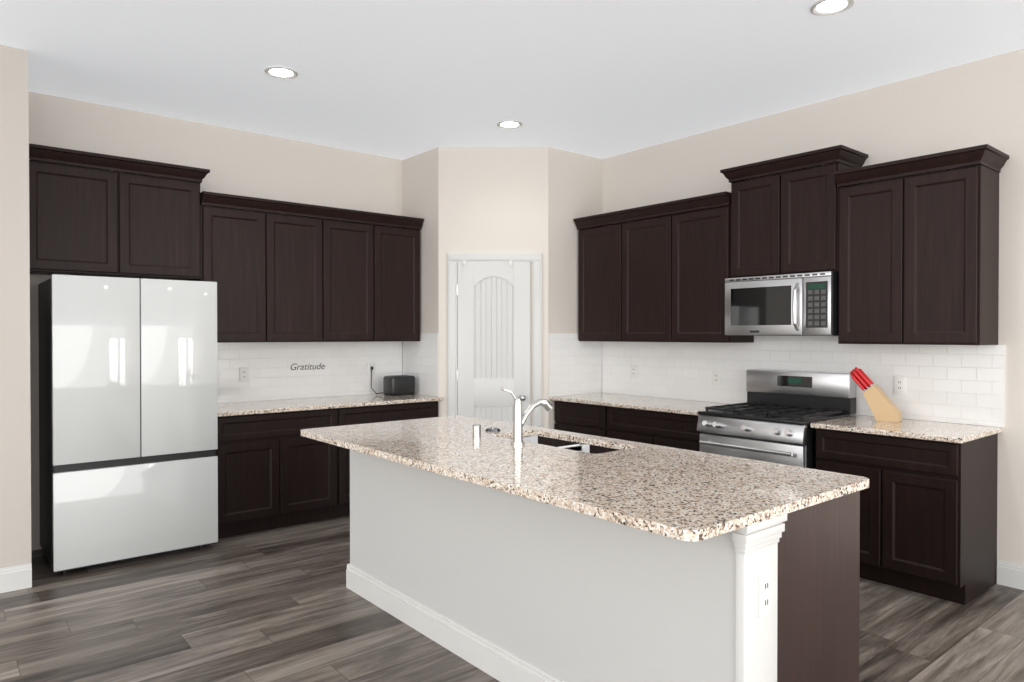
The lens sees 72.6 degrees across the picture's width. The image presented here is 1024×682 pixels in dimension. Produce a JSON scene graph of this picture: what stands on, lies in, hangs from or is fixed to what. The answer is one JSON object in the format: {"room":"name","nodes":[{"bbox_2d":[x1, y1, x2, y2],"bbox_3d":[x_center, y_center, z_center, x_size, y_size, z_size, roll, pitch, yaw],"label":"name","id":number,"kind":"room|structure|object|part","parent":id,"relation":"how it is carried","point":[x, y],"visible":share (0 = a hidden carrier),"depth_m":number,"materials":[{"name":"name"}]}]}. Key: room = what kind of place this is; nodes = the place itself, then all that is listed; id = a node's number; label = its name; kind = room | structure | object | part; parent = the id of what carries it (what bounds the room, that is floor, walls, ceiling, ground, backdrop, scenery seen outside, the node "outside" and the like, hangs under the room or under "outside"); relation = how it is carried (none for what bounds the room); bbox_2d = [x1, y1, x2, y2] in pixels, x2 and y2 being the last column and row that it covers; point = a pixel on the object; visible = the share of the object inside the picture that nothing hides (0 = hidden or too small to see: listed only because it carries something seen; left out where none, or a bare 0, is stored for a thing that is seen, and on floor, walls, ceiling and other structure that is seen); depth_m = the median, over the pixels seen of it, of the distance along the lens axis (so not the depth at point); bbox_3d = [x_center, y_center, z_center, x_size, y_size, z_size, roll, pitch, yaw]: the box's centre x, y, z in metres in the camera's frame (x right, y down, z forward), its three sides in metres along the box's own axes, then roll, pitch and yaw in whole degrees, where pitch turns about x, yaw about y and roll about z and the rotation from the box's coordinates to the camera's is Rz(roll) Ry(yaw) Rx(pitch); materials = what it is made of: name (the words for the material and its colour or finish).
{"room":"kitchen","nodes":[
{"label":"kitchen","id":0,"kind":"room"},
{"bbox_2d":[0,45,30,567],"bbox_3d":[-4.843,-0.113,2.821,4.692,3.050,0.920,0,1,-40],"label":"wall","id":1,"kind":"structure","parent":0,"point":[15,477],"depth_m":3.92,"materials":[{"name":"beige paint"}]},
{"bbox_2d":[0,563,31,592],"bbox_3d":[-4.543,1.348,2.472,4.692,0.135,0.016,0,1,-40],"label":"baseboard","id":2,"kind":"structure","parent":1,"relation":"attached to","point":[17,577],"depth_m":3.92,"materials":[{"name":"white wood"}]},
{"bbox_2d":[29,91,402,550],"bbox_3d":[-2.170,-0.137,5.558,2.918,3.050,0.120,0,1,-40],"label":"wall","id":3,"kind":"structure","parent":0,"point":[244,163],"depth_m":5.37,"materials":[{"name":"beige paint"}]},
{"bbox_2d":[29,143,209,280],"bbox_3d":[-2.704,-0.835,4.782,1.098,0.780,0.378,0,1,-40],"label":"upper cabinet","id":4,"kind":"object","parent":3,"relation":"attached to","point":[89,221],"visible":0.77,"depth_m":4.63,"materials":[{"name":"brown wood"}]},
{"bbox_2d":[193,191,423,342],"bbox_3d":[-1.606,-0.533,5.696,1.845,1.080,0.378,0,1,-40],"label":"upper cabinet","id":5,"kind":"object","parent":3,"relation":"attached to","point":[282,277],"depth_m":5.51,"materials":[{"name":"brown wood"}]},
{"bbox_2d":[217,341,401,402],"bbox_3d":[-1.734,0.243,5.838,1.867,0.473,0.007,0,1,-40],"label":"backsplash","id":6,"kind":"structure","parent":3,"relation":"attached to","point":[274,376],"depth_m":5.82,"materials":[{"name":"white tile"}]},
{"bbox_2d":[239,367,248,381],"bbox_3d":[-2.118,0.265,5.508,0.072,0.116,0.008,0,1,-40],"label":"electrical outlet","id":7,"kind":"object","parent":6,"relation":"attached to","point":[243,374],"visible":1,"depth_m":5.50,"materials":[{"name":"white plastic"}]},
{"bbox_2d":[291,364,324,369],"bbox_3d":[-1.713,0.214,5.849,0.300,0.055,0.001,0,1,-40],"label":"decal","id":8,"kind":"object","parent":6,"relation":"attached to","point":[308,367],"visible":1,"depth_m":5.84,"materials":[{"name":"grey"}]},
{"bbox_2d":[367,362,374,375],"bbox_3d":[-1.258,0.251,6.222,0.072,0.116,0.008,0,1,-40],"label":"electrical outlet","id":9,"kind":"object","parent":6,"relation":"attached to","point":[369,365],"visible":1,"depth_m":6.21,"materials":[{"name":"white plastic"}]},
{"bbox_2d":[403,147,601,428],"bbox_3d":[-0.083,-0.146,6.509,1.510,3.050,1.320,0,1,-40],"label":"wall","id":10,"kind":"structure","parent":0,"point":[498,199],"depth_m":5.98,"materials":[{"name":"beige paint"}]},
{"bbox_2d":[403,333,437,396],"bbox_3d":[-0.822,0.204,6.212,0.007,0.544,0.578,0,1,-40],"label":"backsplash","id":11,"kind":"structure","parent":10,"relation":"attached to","point":[420,361],"depth_m":6.16,"materials":[{"name":"white tile"}]},
{"bbox_2d":[448,253,541,426],"bbox_3d":[-0.147,0.314,5.977,0.627,2.140,0.535,0,1,-40],"label":"pantry door","id":12,"kind":"structure","parent":10,"relation":"in","point":[491,291],"depth_m":5.97,"materials":[{"name":"white wood"}]},
{"bbox_2d":[549,333,601,396],"bbox_3d":[0.570,0.204,6.189,0.658,0.544,0.007,0,1,-40],"label":"backsplash","id":13,"kind":"structure","parent":10,"relation":"attached to","point":[575,365],"depth_m":6.16,"materials":[{"name":"white tile"}]},
{"bbox_2d":[0,515,1023,681],"bbox_3d":[-0.521,1.458,1.092,9.120,0.060,9.120,0,1,-40],"label":"floor","id":14,"kind":"structure","parent":0,"point":[283,604],"depth_m":3.43,"materials":[{"name":"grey wood"}]},
{"bbox_2d":[38,274,217,573],"bbox_3d":[-2.560,0.498,4.645,0.925,1.795,0.745,0,1,-40],"label":"refrigerator","id":15,"kind":"object","parent":14,"relation":"on","point":[128,434],"visible":1,"depth_m":4.33,"materials":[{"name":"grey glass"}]},
{"bbox_2d":[216,408,339,538],"bbox_3d":[-1.889,0.952,5.323,0.916,0.876,0.610,0,1,-40],"label":"base cabinet","id":16,"kind":"object","parent":14,"relation":"on","point":[276,470],"depth_m":5.08,"materials":[{"name":"brown wood"}]},
{"bbox_2d":[340,401,437,516],"bbox_3d":[-1.177,0.947,5.914,0.934,0.876,0.610,0,1,-40],"label":"base cabinet","id":17,"kind":"object","parent":14,"relation":"on","point":[419,410],"depth_m":5.55,"materials":[{"name":"brown wood"}]},
{"bbox_2d":[218,394,441,416],"bbox_3d":[-1.515,0.497,5.602,1.857,0.030,0.653,0,1,-40],"label":"countertop","id":18,"kind":"structure","parent":17,"relation":"on","point":[258,407],"depth_m":5.43,"materials":[{"name":"stone"}]},
{"bbox_2d":[370,366,414,395],"bbox_3d":[-1.048,0.352,6.188,0.306,0.250,0.312,0,1,-40],"label":"toaster","id":19,"kind":"object","parent":18,"relation":"on","point":[398,385],"visible":1,"depth_m":6.07,"materials":[{"name":"black"}]},
{"bbox_3d":[-1.187,0.348,6.157,0.052,0.242,0.183,0,1,-40],"label":"cord","id":20,"kind":"part","parent":19,"relation":"part of","materials":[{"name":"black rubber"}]},
{"bbox_2d":[555,401,602,436],"bbox_3d":[0.788,0.947,5.983,0.610,0.876,0.611,0,1,-40],"label":"base cabinet","id":21,"kind":"object","parent":14,"relation":"on","point":[581,418],"depth_m":5.79,"materials":[{"name":"brown wood"}]},
{"bbox_2d":[550,393,726,415],"bbox_3d":[1.069,0.497,5.606,0.653,0.030,1.546,0,1,-40],"label":"countertop","id":22,"kind":"structure","parent":21,"relation":"on","point":[679,406],"depth_m":5.48,"materials":[{"name":"stone"}]},
{"bbox_2d":[346,432,868,681],"bbox_3d":[0.167,0.963,3.227,0.809,0.892,2.551,0,1,-40],"label":"kitchen island","id":23,"kind":"object","parent":14,"relation":"on","point":[517,550],"depth_m":2.50,"materials":[{"name":"grey paint"}]},
{"bbox_2d":[301,416,868,543],"bbox_3d":[0.068,0.504,3.145,1.080,0.034,2.560,0,1,-40],"label":"island countertop","id":24,"kind":"structure","parent":23,"relation":"on","point":[687,496],"depth_m":2.59,"materials":[{"name":"beige stone"}]},
{"bbox_2d":[509,399,552,443],"bbox_3d":[0.095,0.382,3.330,0.232,0.207,0.071,0,1,-40],"label":"faucet","id":25,"kind":"object","parent":24,"relation":"on","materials":[{"name":"silver metal"}]},
{"bbox_3d":[0.738,0.973,2.078,0.221,0.892,0.054,0,1,-40],"label":"post","id":26,"kind":"part","parent":23,"relation":"part of","materials":[{"name":"white wood"}]},
{"bbox_2d":[603,406,700,451],"bbox_3d":[1.280,0.952,5.390,0.610,0.876,0.931,0,1,-40],"label":"base cabinet","id":27,"kind":"object","parent":14,"relation":"on","point":[675,430],"depth_m":5.20,"materials":[{"name":"brown wood"}]},
{"bbox_2d":[697,369,855,468],"bbox_3d":[1.757,0.796,4.678,0.747,1.160,0.754,0,1,-40],"label":"range","id":28,"kind":"object","parent":14,"relation":"on","point":[775,415],"visible":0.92,"depth_m":4.60,"materials":[{"name":"grey metal"}]},
{"bbox_2d":[816,428,997,604],"bbox_3d":[2.322,0.963,4.134,0.610,0.875,0.782,0,1,-40],"label":"base cabinet","id":29,"kind":"object","parent":14,"relation":"on","point":[928,517],"visible":0.75,"depth_m":3.84,"materials":[{"name":"brown wood"}]},
{"bbox_2d":[810,415,1001,443],"bbox_3d":[2.311,0.511,4.109,0.653,0.030,0.809,0,1,-40],"label":"countertop","id":30,"kind":"structure","parent":29,"relation":"on","point":[937,431],"depth_m":3.98,"materials":[{"name":"stone"}]},
{"bbox_2d":[850,367,901,422],"bbox_3d":[2.264,0.329,4.352,0.288,0.329,0.110,0,1,38],"label":"knife block","id":31,"kind":"object","parent":30,"relation":"on","point":[882,406],"visible":1,"depth_m":4.30,"materials":[{"name":"brown wood"}]},
{"bbox_2d":[0,0,1023,159],"bbox_3d":[-0.521,-1.652,1.065,9.120,0.060,9.120,0,1,-40],"label":"ceiling","id":32,"kind":"structure","parent":0,"point":[406,79],"depth_m":4.09,"materials":[{"name":"white paint"}]},
{"bbox_2d":[264,66,297,78],"bbox_3d":[-1.415,-1.645,4.273,0.196,0.012,0.196,0,1,-40],"label":"recessed light","id":33,"kind":"object","parent":32,"relation":"in","point":[281,72],"visible":1,"depth_m":4.27,"materials":[{"name":"white"}]},
{"bbox_2d":[497,120,521,128],"bbox_3d":[-0.018,-1.654,5.329,0.196,0.012,0.196,0,1,-40],"label":"recessed light","id":34,"kind":"object","parent":32,"relation":"in","point":[509,124],"visible":1,"depth_m":5.33,"materials":[{"name":"white"}]},
{"bbox_2d":[810,0,853,15],"bbox_3d":[1.565,-1.637,3.406,0.196,0.012,0.196,0,1,-40],"label":"recessed light","id":35,"kind":"object","parent":32,"relation":"in","point":[825,7],"visible":1,"depth_m":3.41,"materials":[{"name":"white"}]},
{"bbox_2d":[602,48,1023,564],"bbox_3d":[3.364,-0.118,3.443,0.120,3.050,7.800,0,1,-40],"label":"wall","id":36,"kind":"structure","parent":0,"point":[975,103],"depth_m":4.31,"materials":[{"name":"beige paint"}]},
{"bbox_2d":[574,191,753,342],"bbox_3d":[1.179,-0.533,5.681,0.378,1.080,1.535,0,1,-40],"label":"upper cabinet","id":37,"kind":"object","parent":36,"relation":"attached to","point":[662,278],"depth_m":5.50,"materials":[{"name":"brown wood"}]},
{"bbox_2d":[602,341,753,403],"bbox_3d":[1.322,0.243,5.806,0.007,0.473,1.536,0,1,-40],"label":"backsplash","id":38,"kind":"structure","parent":36,"relation":"attached to","point":[678,370],"depth_m":5.74,"materials":[{"name":"white tile"}]},
{"bbox_2d":[631,365,636,377],"bbox_3d":[1.066,0.267,6.101,0.008,0.116,0.072,0,1,-40],"label":"electrical outlet","id":39,"kind":"object","parent":38,"relation":"attached to","point":[633,371],"visible":1,"depth_m":6.09,"materials":[{"name":"white plastic"}]},
{"bbox_2d":[713,370,720,385],"bbox_3d":[1.603,0.289,5.454,0.008,0.116,0.072,0,1,-40],"label":"electrical outlet","id":40,"kind":"object","parent":38,"relation":"attached to","point":[716,377],"visible":1,"depth_m":5.45,"materials":[{"name":"white plastic"}]},
{"bbox_2d":[720,145,867,277],"bbox_3d":[1.916,-0.835,4.788,0.378,0.780,0.868,0,1,-40],"label":"upper cabinet","id":41,"kind":"object","parent":36,"relation":"attached to","point":[786,222],"visible":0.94,"depth_m":4.65,"materials":[{"name":"brown wood"}]},
{"bbox_2d":[725,271,838,335],"bbox_3d":[1.885,-0.239,4.765,0.462,0.404,0.762,0,1,-40],"label":"microwave","id":42,"kind":"object","parent":41,"relation":"attached to","point":[802,304],"visible":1,"depth_m":4.61,"materials":[{"name":"grey metal"}]},
{"bbox_2d":[754,336,858,415],"bbox_3d":[2.057,0.368,4.921,0.007,0.810,0.767,0,1,-40],"label":"backsplash","id":43,"kind":"structure","parent":36,"relation":"attached to","point":[830,354],"depth_m":4.90,"materials":[{"name":"white tile"}]},
{"bbox_2d":[834,144,1008,344],"bbox_3d":[2.428,-0.520,4.175,0.378,1.080,0.826,0,1,-40],"label":"upper cabinet","id":44,"kind":"object","parent":36,"relation":"attached to","point":[919,259],"visible":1,"depth_m":4.03,"materials":[{"name":"brown wood"}]},
{"bbox_2d":[858,344,1004,426],"bbox_3d":[2.563,0.257,4.309,0.007,0.473,0.820,0,1,-40],"label":"backsplash","id":45,"kind":"structure","parent":36,"relation":"attached to","point":[962,384],"depth_m":4.24,"materials":[{"name":"white tile"}]},
{"bbox_2d":[894,376,905,394],"bbox_3d":[2.461,0.280,4.420,0.008,0.116,0.072,0,1,-40],"label":"electrical outlet","id":46,"kind":"object","parent":45,"relation":"attached to","point":[899,384],"visible":1,"depth_m":4.42,"materials":[{"name":"white plastic"}]},
{"bbox_2d":[997,560,1023,589],"bbox_3d":[4.301,1.350,2.216,0.016,0.135,4.694,0,1,-40],"label":"baseboard","id":47,"kind":"structure","parent":36,"relation":"attached to","point":[1010,574],"depth_m":3.97,"materials":[{"name":"white wood"}]}
]}

